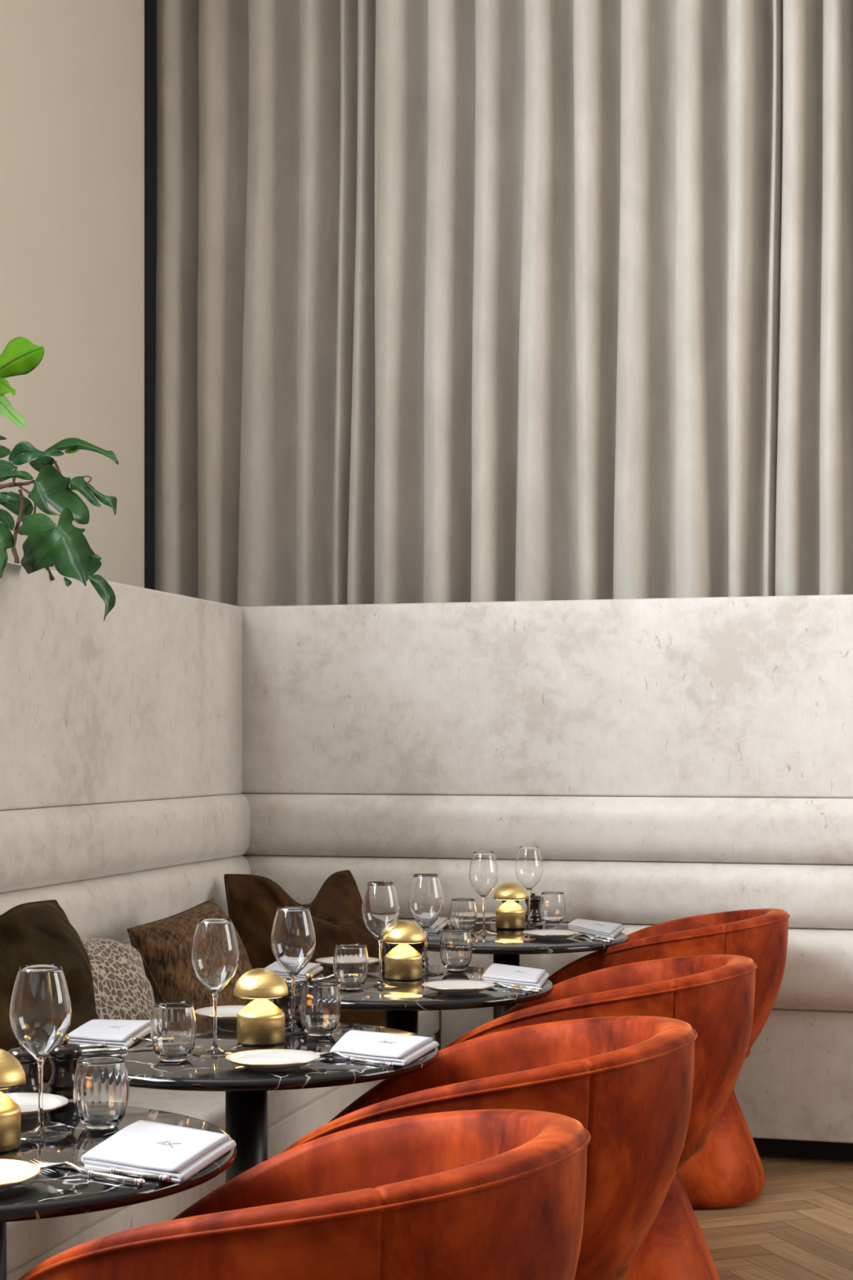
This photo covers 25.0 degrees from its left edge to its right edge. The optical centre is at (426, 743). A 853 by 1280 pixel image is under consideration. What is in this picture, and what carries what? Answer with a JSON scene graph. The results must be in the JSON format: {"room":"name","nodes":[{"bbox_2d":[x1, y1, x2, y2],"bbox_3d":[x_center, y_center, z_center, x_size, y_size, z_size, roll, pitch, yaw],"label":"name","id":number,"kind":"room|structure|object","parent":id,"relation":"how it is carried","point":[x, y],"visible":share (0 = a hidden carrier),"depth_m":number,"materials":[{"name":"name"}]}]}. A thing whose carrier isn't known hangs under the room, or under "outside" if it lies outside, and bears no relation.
{"room":"restaurant","nodes":[
{"label":"restaurant","id":0,"kind":"room"},
{"bbox_2d":[0,0,144,587],"bbox_3d":[-2.195,-0.950,3.046,0.400,4.500,7.920,0,0,15],"label":"wall","id":1,"kind":"structure","parent":0,"point":[72,72],"depth_m":6.22,"materials":[{"name":"beige paint"}]},
{"bbox_2d":[144,0,440,1050],"bbox_3d":[1.990,-0.950,6.531,6.800,4.500,0.150,0,0,15],"label":"wall","id":2,"kind":"structure","parent":0,"point":[150,6],"depth_m":7.28,"materials":[{"name":"grey"}]},
{"bbox_2d":[693,1155,852,1279],"bbox_3d":[1.775,1.300,2.346,9.504,0.001,9.325,0,0,15],"label":"floor","id":3,"kind":"structure","parent":0,"point":[773,1263],"depth_m":5.17,"materials":[{"name":"brown wood"}]},
{"bbox_2d":[0,1102,236,1279],"bbox_3d":[-0.610,0.925,2.620,0.700,0.750,0.700,0,0,15],"label":"dining table","id":4,"kind":"object","parent":3,"relation":"on","point":[55,1192],"visible":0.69,"depth_m":2.46,"materials":[{"name":"black stone"}]},
{"bbox_2d":[0,1048,26,1153],"bbox_3d":[-0.596,0.482,2.619,0.101,0.136,0.101,0,0,15],"label":"table lamp","id":5,"kind":"object","parent":4,"relation":"on","point":[12,1074],"visible":1,"depth_m":2.60,"materials":[{"name":"gold metal"}]},
{"bbox_2d":[0,1159,40,1191],"bbox_3d":[-0.560,0.541,2.387,0.161,0.018,0.161,0,0,15],"label":"plate","id":6,"kind":"object","parent":4,"relation":"on","point":[12,1172],"visible":1,"depth_m":2.42,"materials":[{"name":"grey ceramic"}]},
{"bbox_2d":[6,1042,38,1093],"bbox_3d":[-0.619,0.501,2.960,0.054,0.098,0.054,0,0,15],"label":"pepper mill","id":7,"kind":"object","parent":4,"relation":"on","point":[29,1064],"visible":0.41,"depth_m":2.94,"materials":[{"name":"black wood"}]},
{"bbox_2d":[3,1092,69,1119],"bbox_3d":[-0.611,0.541,2.854,0.161,0.018,0.161,0,0,15],"label":"plate","id":8,"kind":"object","parent":4,"relation":"on","point":[28,1102],"visible":0.64,"depth_m":2.90,"materials":[{"name":"grey ceramic"}]},
{"bbox_2d":[8,964,71,1141],"bbox_3d":[-0.542,0.432,2.703,0.086,0.237,0.086,0,0,15],"label":"wine glass","id":9,"kind":"object","parent":4,"relation":"on","point":[40,1015],"visible":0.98,"depth_m":2.67,"materials":[{"name":"clear glass"}]},
{"bbox_2d":[8,964,71,1061],"bbox_3d":[-0.542,0.379,2.703,0.086,0.131,0.086,0,0,15],"label":"bowl","id":10,"kind":"object","parent":9,"relation":"on","point":[40,1015],"depth_m":2.67,"materials":[{"name":"clear glass"}]},
{"bbox_2d":[47,1034,82,1099],"bbox_3d":[-0.564,0.501,2.999,0.054,0.098,0.054,0,0,15],"label":"pepper mill","id":11,"kind":"object","parent":4,"relation":"on","point":[64,1059],"visible":0.81,"depth_m":2.98,"materials":[{"name":"black wood"}]},
{"bbox_2d":[25,1159,145,1186],"bbox_3d":[-0.435,0.542,2.449,0.204,0.015,0.025,0,0,35],"label":"fork","id":12,"kind":"object","parent":4,"relation":"on","point":[90,1173],"visible":0.96,"depth_m":2.43,"materials":[{"name":"silver metal"}]},
{"bbox_2d":[73,1055,128,1129],"bbox_3d":[-0.467,0.501,2.764,0.079,0.097,0.079,0,0,15],"label":"tumbler","id":13,"kind":"object","parent":4,"relation":"on","point":[100,1082],"visible":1,"depth_m":2.73,"materials":[{"name":"clear glass"}]},
{"bbox_2d":[39,1160,169,1182],"bbox_3d":[-0.414,0.545,2.467,0.213,0.010,0.018,0,0,31],"label":"knife","id":14,"kind":"object","parent":4,"relation":"on","point":[166,1178],"visible":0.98,"depth_m":2.44,"materials":[{"name":"silver metal"}]},
{"bbox_2d":[80,1120,236,1183],"bbox_3d":[-0.357,0.540,2.568,0.189,0.019,0.290,0,0,15],"label":"napkin","id":15,"kind":"object","parent":4,"relation":"on","point":[180,1153],"visible":1,"depth_m":2.52,"materials":[{"name":"grey fabric"}]},
{"bbox_2d":[0,561,439,1279],"bbox_3d":[-1.297,0.421,2.821,0.781,1.757,7.359,0,0,15],"label":"banquette","id":16,"kind":"object","parent":3,"relation":"on","point":[121,735],"visible":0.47,"depth_m":5.31,"materials":[{"name":"fabric"}]},
{"bbox_2d":[0,899,97,1083],"bbox_3d":[-0.961,0.578,4.443,0.258,0.445,0.436,0,0,41],"label":"cushion","id":17,"kind":"object","parent":16,"relation":"on","point":[37,932],"visible":0.46,"depth_m":4.44,"materials":[{"name":"brown fabric"}]},
{"bbox_2d":[80,937,155,1020],"bbox_3d":[-0.847,0.647,4.859,0.403,0.341,0.294,0,0,-40],"label":"cushion","id":18,"kind":"object","parent":16,"relation":"on","point":[122,990],"visible":0.22,"depth_m":4.84,"materials":[{"name":"fabric"}]},
{"bbox_2d":[126,898,254,1021],"bbox_3d":[-0.618,0.627,5.250,0.262,0.379,0.384,0,0,25],"label":"cushion","id":19,"kind":"object","parent":16,"relation":"on","point":[164,945],"visible":0.52,"depth_m":5.12,"materials":[{"name":"brown fabric"}]},
{"bbox_2d":[0,1010,439,1272],"bbox_3d":[-1.276,0.882,2.803,0.731,0.116,7.336,0,0,15],"label":"seat cushion","id":20,"kind":"object","parent":16,"relation":"on","point":[31,1242],"depth_m":4.37,"materials":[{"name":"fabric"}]},
{"bbox_2d":[223,870,362,968],"bbox_3d":[-0.396,0.622,5.967,0.479,0.451,0.288,0,0,0],"label":"cushion","id":21,"kind":"object","parent":16,"relation":"on","point":[253,901],"visible":0.38,"depth_m":5.94,"materials":[{"name":"brown fabric"}]},
{"bbox_2d":[269,915,385,1026],"bbox_3d":[-0.264,0.696,5.733,0.403,0.348,0.317,0,0,15],"label":"cushion","id":22,"kind":"object","parent":16,"relation":"on","point":[328,935],"visible":0.13,"depth_m":5.70,"materials":[{"name":"brown fabric"}]},
{"bbox_2d":[80,1020,439,1182],"bbox_3d":[-0.327,0.925,3.500,0.700,0.750,0.700,0,0,31],"label":"dining table","id":23,"kind":"object","parent":3,"relation":"on","point":[246,1090],"visible":0.45,"depth_m":3.35,"materials":[{"name":"black stone"}]},
{"bbox_2d":[66,1019,151,1048],"bbox_3d":[-0.592,0.540,3.593,0.134,0.019,0.253,0,0,5],"label":"napkin","id":24,"kind":"object","parent":23,"relation":"on","point":[113,1033],"visible":0.93,"depth_m":3.55,"materials":[{"name":"grey fabric"}]},
{"bbox_2d":[79,1036,151,1048],"bbox_3d":[-0.555,0.542,3.496,0.204,0.015,0.025,0,0,-30],"label":"fork","id":25,"kind":"object","parent":23,"relation":"on","point":[135,1038],"visible":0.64,"depth_m":3.47,"materials":[{"name":"silver metal"}]},
{"bbox_2d":[81,1046,153,1053],"bbox_3d":[-0.524,0.545,3.445,0.213,0.010,0.018,0,0,-24],"label":"knife","id":26,"kind":"object","parent":23,"relation":"on","point":[125,1048],"visible":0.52,"depth_m":3.43,"materials":[{"name":"silver metal"}]},
{"bbox_2d":[150,1001,196,1062],"bbox_3d":[-0.439,0.501,3.346,0.079,0.097,0.079,0,0,-2],"label":"tumbler","id":27,"kind":"object","parent":23,"relation":"on","point":[173,1026],"visible":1,"depth_m":3.32,"materials":[{"name":"clear glass"}]},
{"bbox_2d":[191,918,239,1057],"bbox_3d":[-0.375,0.432,3.418,0.086,0.237,0.086,0,0,15],"label":"wine glass","id":28,"kind":"object","parent":23,"relation":"on","point":[215,952],"visible":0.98,"depth_m":3.39,"materials":[{"name":"clear glass"}]},
{"bbox_2d":[191,918,239,994],"bbox_3d":[-0.375,0.379,3.418,0.086,0.131,0.086,0,0,15],"label":"bowl","id":29,"kind":"object","parent":28,"relation":"on","point":[215,952],"depth_m":3.39,"materials":[{"name":"clear glass"}]},
{"bbox_2d":[194,1004,245,1023],"bbox_3d":[-0.382,0.541,3.830,0.161,0.018,0.161,0,0,15],"label":"plate","id":30,"kind":"object","parent":23,"relation":"on","point":[224,1014],"visible":0.46,"depth_m":3.86,"materials":[{"name":"grey ceramic"}]},
{"bbox_2d":[233,968,288,1046],"bbox_3d":[-0.304,0.482,3.540,0.101,0.136,0.101,0,0,-25],"label":"table lamp","id":31,"kind":"object","parent":23,"relation":"on","point":[260,1023],"visible":1,"depth_m":3.51,"materials":[{"name":"gold metal"}]},
{"bbox_2d":[225,1048,319,1071],"bbox_3d":[-0.261,0.541,3.271,0.161,0.018,0.161,0,0,15],"label":"plate","id":32,"kind":"object","parent":23,"relation":"on","point":[264,1060],"visible":1,"depth_m":3.30,"materials":[{"name":"grey ceramic"}]},
{"bbox_2d":[271,977,296,1027],"bbox_3d":[-0.279,0.501,3.731,0.054,0.098,0.054,0,0,15],"label":"pepper mill","id":33,"kind":"object","parent":23,"relation":"on","point":[284,1003],"visible":0.27,"depth_m":3.71,"materials":[{"name":"black wood"}]},
{"bbox_2d":[271,906,315,1034],"bbox_3d":[-0.255,0.432,3.679,0.086,0.237,0.086,0,0,15],"label":"wine glass","id":34,"kind":"object","parent":23,"relation":"on","point":[293,941],"visible":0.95,"depth_m":3.65,"materials":[{"name":"clear glass"}]},
{"bbox_2d":[271,906,315,976],"bbox_3d":[-0.255,0.379,3.679,0.086,0.131,0.086,0,0,15],"label":"bowl","id":35,"kind":"object","parent":34,"relation":"on","point":[293,941],"depth_m":3.65,"materials":[{"name":"clear glass"}]},
{"bbox_2d":[295,973,319,1023],"bbox_3d":[-0.232,0.501,3.803,0.054,0.098,0.054,0,0,15],"label":"pepper mill","id":36,"kind":"object","parent":23,"relation":"on","point":[308,976],"visible":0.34,"depth_m":3.79,"materials":[{"name":"black wood"}]},
{"bbox_2d":[298,981,341,1036],"bbox_3d":[-0.201,0.501,3.637,0.079,0.097,0.079,0,0,-19],"label":"tumbler","id":37,"kind":"object","parent":23,"relation":"on","point":[319,1002],"visible":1,"depth_m":3.61,"materials":[{"name":"clear glass"}]},
{"bbox_2d":[309,1050,393,1066],"bbox_3d":[-0.136,0.542,3.332,0.204,0.015,0.025,0,0,40],"label":"fork","id":38,"kind":"object","parent":23,"relation":"on","point":[352,1059],"visible":0.87,"depth_m":3.31,"materials":[{"name":"silver metal"}]},
{"bbox_2d":[329,1030,439,1066],"bbox_3d":[-0.089,0.540,3.433,0.190,0.019,0.274,0,0,15],"label":"napkin","id":39,"kind":"object","parent":23,"relation":"on","point":[401,1050],"visible":0.96,"depth_m":3.38,"materials":[{"name":"grey fabric"}]},
{"bbox_2d":[17,1109,591,1279],"bbox_3d":[-0.172,0.890,2.478,0.776,0.820,0.688,0,0,22],"label":"dining chair","id":40,"kind":"object","parent":3,"relation":"on","point":[476,1194],"visible":1,"depth_m":2.21,"materials":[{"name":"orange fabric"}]},
{"bbox_2d":[266,964,553,1034],"bbox_3d":[-0.057,0.925,4.450,0.700,0.750,0.700,0,0,-44],"label":"dining table","id":41,"kind":"object","parent":3,"relation":"on","point":[401,1005],"visible":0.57,"depth_m":4.24,"materials":[{"name":"black stone"}]},
{"bbox_2d":[265,960,323,979],"bbox_3d":[-0.320,0.540,4.606,0.127,0.019,0.298,0,0,7],"label":"napkin","id":42,"kind":"object","parent":41,"relation":"on","point":[313,968],"visible":0.41,"depth_m":4.55,"materials":[{"name":"grey fabric"}]},
{"bbox_2d":[286,973,334,984],"bbox_3d":[-0.238,0.542,4.457,0.204,0.015,0.025,0,0,-37],"label":"fork","id":43,"kind":"object","parent":41,"relation":"on","point":[319,979],"visible":0.38,"depth_m":4.44,"materials":[{"name":"silver metal"}]},
{"bbox_2d":[315,956,379,968],"bbox_3d":[-0.193,0.541,4.731,0.161,0.018,0.161,0,0,15],"label":"plate","id":44,"kind":"object","parent":41,"relation":"on","point":[328,961],"visible":0.43,"depth_m":4.76,"materials":[{"name":"grey ceramic"}]},
{"bbox_2d":[333,943,368,990],"bbox_3d":[-0.170,0.501,4.319,0.079,0.097,0.079,0,0,-36],"label":"tumbler","id":45,"kind":"object","parent":41,"relation":"on","point":[350,962],"visible":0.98,"depth_m":4.29,"materials":[{"name":"clear glass"}]},
{"bbox_2d":[361,881,399,989],"bbox_3d":[-0.104,0.432,4.343,0.086,0.237,0.086,0,0,15],"label":"wine glass","id":46,"kind":"object","parent":41,"relation":"on","point":[380,905],"visible":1,"depth_m":4.31,"materials":[{"name":"clear glass"}]},
{"bbox_2d":[361,881,399,940],"bbox_3d":[-0.104,0.379,4.343,0.086,0.131,0.086,0,0,15],"label":"bowl","id":47,"kind":"object","parent":46,"relation":"on","point":[380,905],"depth_m":4.31,"materials":[{"name":"clear glass"}]},
{"bbox_2d":[382,942,399,969],"bbox_3d":[-0.084,0.501,4.689,0.054,0.098,0.054,0,0,15],"label":"pepper mill","id":48,"kind":"object","parent":41,"relation":"on","point":[387,947],"visible":0.2,"depth_m":4.67,"materials":[{"name":"black wood"}]},
{"bbox_2d":[382,920,425,981],"bbox_3d":[-0.054,0.482,4.503,0.101,0.136,0.101,0,0,25],"label":"table lamp","id":49,"kind":"object","parent":41,"relation":"on","point":[403,962],"visible":0.88,"depth_m":4.47,"materials":[{"name":"gold metal"}]},
{"bbox_2d":[408,933,428,967],"bbox_3d":[-0.021,0.501,4.745,0.054,0.098,0.054,0,0,15],"label":"pepper mill","id":50,"kind":"object","parent":41,"relation":"on","point":[419,947],"visible":0.23,"depth_m":4.73,"materials":[{"name":"black wood"}]},
{"bbox_2d":[408,873,444,975],"bbox_3d":[-0.002,0.432,4.607,0.086,0.237,0.086,0,0,15],"label":"wine glass","id":51,"kind":"object","parent":41,"relation":"on","point":[425,897],"visible":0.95,"depth_m":4.58,"materials":[{"name":"clear glass"}]},
{"bbox_2d":[408,873,444,929],"bbox_3d":[-0.002,0.379,4.607,0.086,0.131,0.086,0,0,15],"label":"bowl","id":52,"kind":"object","parent":51,"relation":"on","point":[425,897],"depth_m":4.58,"materials":[{"name":"clear glass"}]},
{"bbox_2d":[440,928,472,971],"bbox_3d":[0.072,0.501,4.675,0.079,0.097,0.079,0,0,37],"label":"tumbler","id":53,"kind":"object","parent":41,"relation":"on","point":[455,944],"visible":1,"depth_m":4.64,"materials":[{"name":"clear glass"}]},
{"bbox_2d":[422,979,494,995],"bbox_3d":[0.071,0.541,4.250,0.161,0.018,0.161,0,0,15],"label":"plate","id":54,"kind":"object","parent":41,"relation":"on","point":[452,987],"visible":1,"depth_m":4.28,"materials":[{"name":"grey ceramic"}]},
{"bbox_2d":[481,963,549,987],"bbox_3d":[0.210,0.540,4.491,0.148,0.019,0.356,0,0,8],"label":"napkin","id":55,"kind":"object","parent":41,"relation":"on","point":[506,975],"visible":0.98,"depth_m":4.42,"materials":[{"name":"grey fabric"}]},
{"bbox_2d":[493,981,539,993],"bbox_3d":[0.178,0.542,4.306,0.025,0.015,0.204,0,0,-42],"label":"fork","id":56,"kind":"object","parent":41,"relation":"on","point":[536,991],"visible":0.66,"depth_m":4.27,"materials":[{"name":"silver metal"}]},
{"bbox_2d":[494,983,542,991],"bbox_3d":[0.185,0.545,4.346,0.018,0.010,0.213,0,0,-40],"label":"knife","id":57,"kind":"object","parent":41,"relation":"on","point":[540,988],"visible":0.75,"depth_m":4.30,"materials":[{"name":"silver metal"}]},
{"bbox_2d":[280,1015,697,1279],"bbox_3d":[0.083,0.890,3.333,0.776,0.820,0.688,0,0,13],"label":"dining chair","id":58,"kind":"object","parent":3,"relation":"on","point":[628,1081],"visible":0.45,"depth_m":3.10,"materials":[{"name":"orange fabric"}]},
{"bbox_2d":[617,1259,631,1279],"bbox_3d":[0.083,0.863,3.333,0.543,0.069,0.504,0,0,13],"label":"seat cushion","id":59,"kind":"object","parent":58,"relation":"on","point":[624,1266],"depth_m":3.21,"materials":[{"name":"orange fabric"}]},
{"bbox_2d":[407,923,628,1019],"bbox_3d":[0.230,0.925,5.550,0.700,0.750,0.700,0,0,-28],"label":"dining table","id":60,"kind":"object","parent":3,"relation":"on","point":[506,947],"visible":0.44,"depth_m":5.34,"materials":[{"name":"black stone"}]},
{"bbox_2d":[412,916,449,933],"bbox_3d":[0.008,0.540,5.777,0.100,0.019,0.395,0,0,7],"label":"napkin","id":61,"kind":"object","parent":60,"relation":"on","point":[441,922],"visible":0.36,"depth_m":5.68,"materials":[{"name":"grey fabric"}]},
{"bbox_2d":[449,897,476,932],"bbox_3d":[0.106,0.501,5.597,0.079,0.097,0.079,0,0,19],"label":"tumbler","id":62,"kind":"object","parent":60,"relation":"on","point":[463,911],"visible":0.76,"depth_m":5.57,"materials":[{"name":"clear glass"}]},
{"bbox_2d":[469,851,498,935],"bbox_3d":[0.165,0.432,5.558,0.086,0.237,0.086,0,0,15],"label":"wine glass","id":63,"kind":"object","parent":60,"relation":"on","point":[483,869],"visible":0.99,"depth_m":5.53,"materials":[{"name":"clear glass"}]},
{"bbox_2d":[469,851,498,897],"bbox_3d":[0.165,0.379,5.558,0.086,0.131,0.086,0,0,15],"label":"bowl","id":64,"kind":"object","parent":63,"relation":"on","point":[483,869],"depth_m":5.53,"materials":[{"name":"clear glass"}]},
{"bbox_2d":[476,912,495,921],"bbox_3d":[0.157,0.541,5.976,0.161,0.018,0.161,0,0,15],"label":"plate","id":65,"kind":"object","parent":60,"relation":"on","point":[489,917],"visible":0.38,"depth_m":5.95,"materials":[{"name":"grey ceramic"}]},
{"bbox_2d":[493,882,527,928],"bbox_3d":[0.250,0.482,5.738,0.101,0.136,0.101,0,0,-15],"label":"table lamp","id":66,"kind":"object","parent":60,"relation":"on","point":[509,915],"visible":1,"depth_m":5.70,"materials":[{"name":"gold metal"}]},
{"bbox_2d":[502,899,519,903],"bbox_3d":[0.257,0.501,5.887,0.054,0.098,0.054,0,0,15],"label":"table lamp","id":67,"kind":"object","parent":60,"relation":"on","point":[503,900],"visible":0.1,"depth_m":5.87,"materials":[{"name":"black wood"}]},
{"bbox_2d":[515,846,543,926],"bbox_3d":[0.311,0.432,5.833,0.086,0.237,0.086,0,0,15],"label":"wine glass","id":68,"kind":"object","parent":60,"relation":"on","point":[529,868],"visible":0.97,"depth_m":5.80,"materials":[{"name":"clear glass"}]},
{"bbox_2d":[515,846,543,890],"bbox_3d":[0.311,0.379,5.833,0.086,0.131,0.086,0,0,15],"label":"bowl","id":69,"kind":"object","parent":68,"relation":"on","point":[529,868],"depth_m":5.80,"materials":[{"name":"clear glass"}]},
{"bbox_2d":[524,890,542,922],"bbox_3d":[0.328,0.501,5.931,0.054,0.098,0.054,0,0,15],"label":"pepper mill","id":70,"kind":"object","parent":60,"relation":"on","point":[535,900],"visible":0.8,"depth_m":5.91,"materials":[{"name":"black wood"}]},
{"bbox_2d":[522,929,579,940],"bbox_3d":[0.351,0.541,5.425,0.161,0.018,0.161,0,0,15],"label":"plate","id":71,"kind":"object","parent":60,"relation":"on","point":[544,935],"visible":1,"depth_m":5.44,"materials":[{"name":"grey ceramic"}]},
{"bbox_2d":[539,891,565,925],"bbox_3d":[0.382,0.501,5.844,0.079,0.097,0.079,0,0,2],"label":"tumbler","id":72,"kind":"object","parent":60,"relation":"on","point":[552,904],"visible":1,"depth_m":5.81,"materials":[{"name":"clear glass"}]},
{"bbox_2d":[573,933,609,942],"bbox_3d":[0.460,0.542,5.388,0.025,0.015,0.204,0,0,-24],"label":"fork","id":73,"kind":"object","parent":60,"relation":"on","point":[584,935],"visible":0.96,"depth_m":5.37,"materials":[{"name":"silver metal"}]},
{"bbox_2d":[577,933,613,941],"bbox_3d":[0.475,0.545,5.446,0.018,0.010,0.213,0,0,-24],"label":"knife","id":74,"kind":"object","parent":60,"relation":"on","point":[597,935],"visible":0.9,"depth_m":5.39,"materials":[{"name":"silver metal"}]},
{"bbox_2d":[568,918,624,937],"bbox_3d":[0.516,0.540,5.644,0.149,0.019,0.454,0,0,-20],"label":"napkin","id":75,"kind":"object","parent":60,"relation":"on","point":[611,930],"visible":0.99,"depth_m":5.60,"materials":[{"name":"grey fabric"}]},
{"bbox_2d":[241,594,852,1161],"bbox_3d":[2.033,0.421,5.747,5.504,1.757,0.200,0,0,15],"label":"banquette","id":76,"kind":"object","parent":3,"relation":"on","point":[664,760],"visible":0.67,"depth_m":6.09,"materials":[{"name":"fabric"}]},
{"bbox_2d":[444,954,757,1279],"bbox_3d":[0.362,0.890,4.358,0.776,0.820,0.688,0,0,16],"label":"dining chair","id":77,"kind":"object","parent":3,"relation":"on","point":[714,994],"visible":0.36,"depth_m":4.15,"materials":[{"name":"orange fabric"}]},
{"bbox_2d":[694,1137,706,1152],"bbox_3d":[0.362,0.863,4.358,0.543,0.069,0.504,0,0,16],"label":"seat cushion","id":78,"kind":"object","parent":77,"relation":"on","point":[700,1143],"depth_m":4.23,"materials":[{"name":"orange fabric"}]},
{"bbox_2d":[547,908,790,1208],"bbox_3d":[0.670,0.890,5.611,0.776,0.820,0.688,0,0,17],"label":"dining chair","id":79,"kind":"object","parent":3,"relation":"on","point":[728,1171],"visible":0.34,"depth_m":5.37,"materials":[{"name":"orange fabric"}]},
{"bbox_2d":[745,1048,751,1057],"bbox_3d":[0.670,0.863,5.611,0.543,0.069,0.504,0,0,17],"label":"seat cushion","id":80,"kind":"object","parent":79,"relation":"on","point":[748,1054],"depth_m":5.51,"materials":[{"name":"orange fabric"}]},
{"bbox_3d":[1.759,-3.275,2.267,8.800,0.150,8.500,0,0,15],"label":"ceiling","id":81,"kind":"structure","parent":0,"visible":0},
{"bbox_2d":[154,0,377,606],"bbox_3d":[-0.530,-1.790,6.831,0.919,2.780,0.160,0,0,15],"label":"curtain","id":82,"kind":"object","parent":81,"relation":"hanging from","point":[267,110],"visible":0.74,"depth_m":6.82,"materials":[{"name":"beige fabric"}]},
{"bbox_2d":[373,0,852,604],"bbox_3d":[0.741,-1.790,6.375,1.907,2.780,0.203,0,0,15],"label":"curtain","id":83,"kind":"object","parent":81,"relation":"hanging from","point":[614,297],"visible":0.97,"depth_m":6.40,"materials":[{"name":"beige fabric"}]},
{"bbox_3d":[-1.222,0.463,5.206,0.320,1.673,2.600,0,0,15],"label":"planter box","id":84,"kind":"object","parent":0,"visible":0},
{"bbox_2d":[0,337,118,621],"bbox_3d":[-1.136,-0.682,4.274,0.518,0.774,1.631,0,0,15],"label":"philodendron","id":85,"kind":"object","parent":84,"relation":"in","point":[64,545],"visible":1,"depth_m":4.86,"materials":[{"name":"green plant"}]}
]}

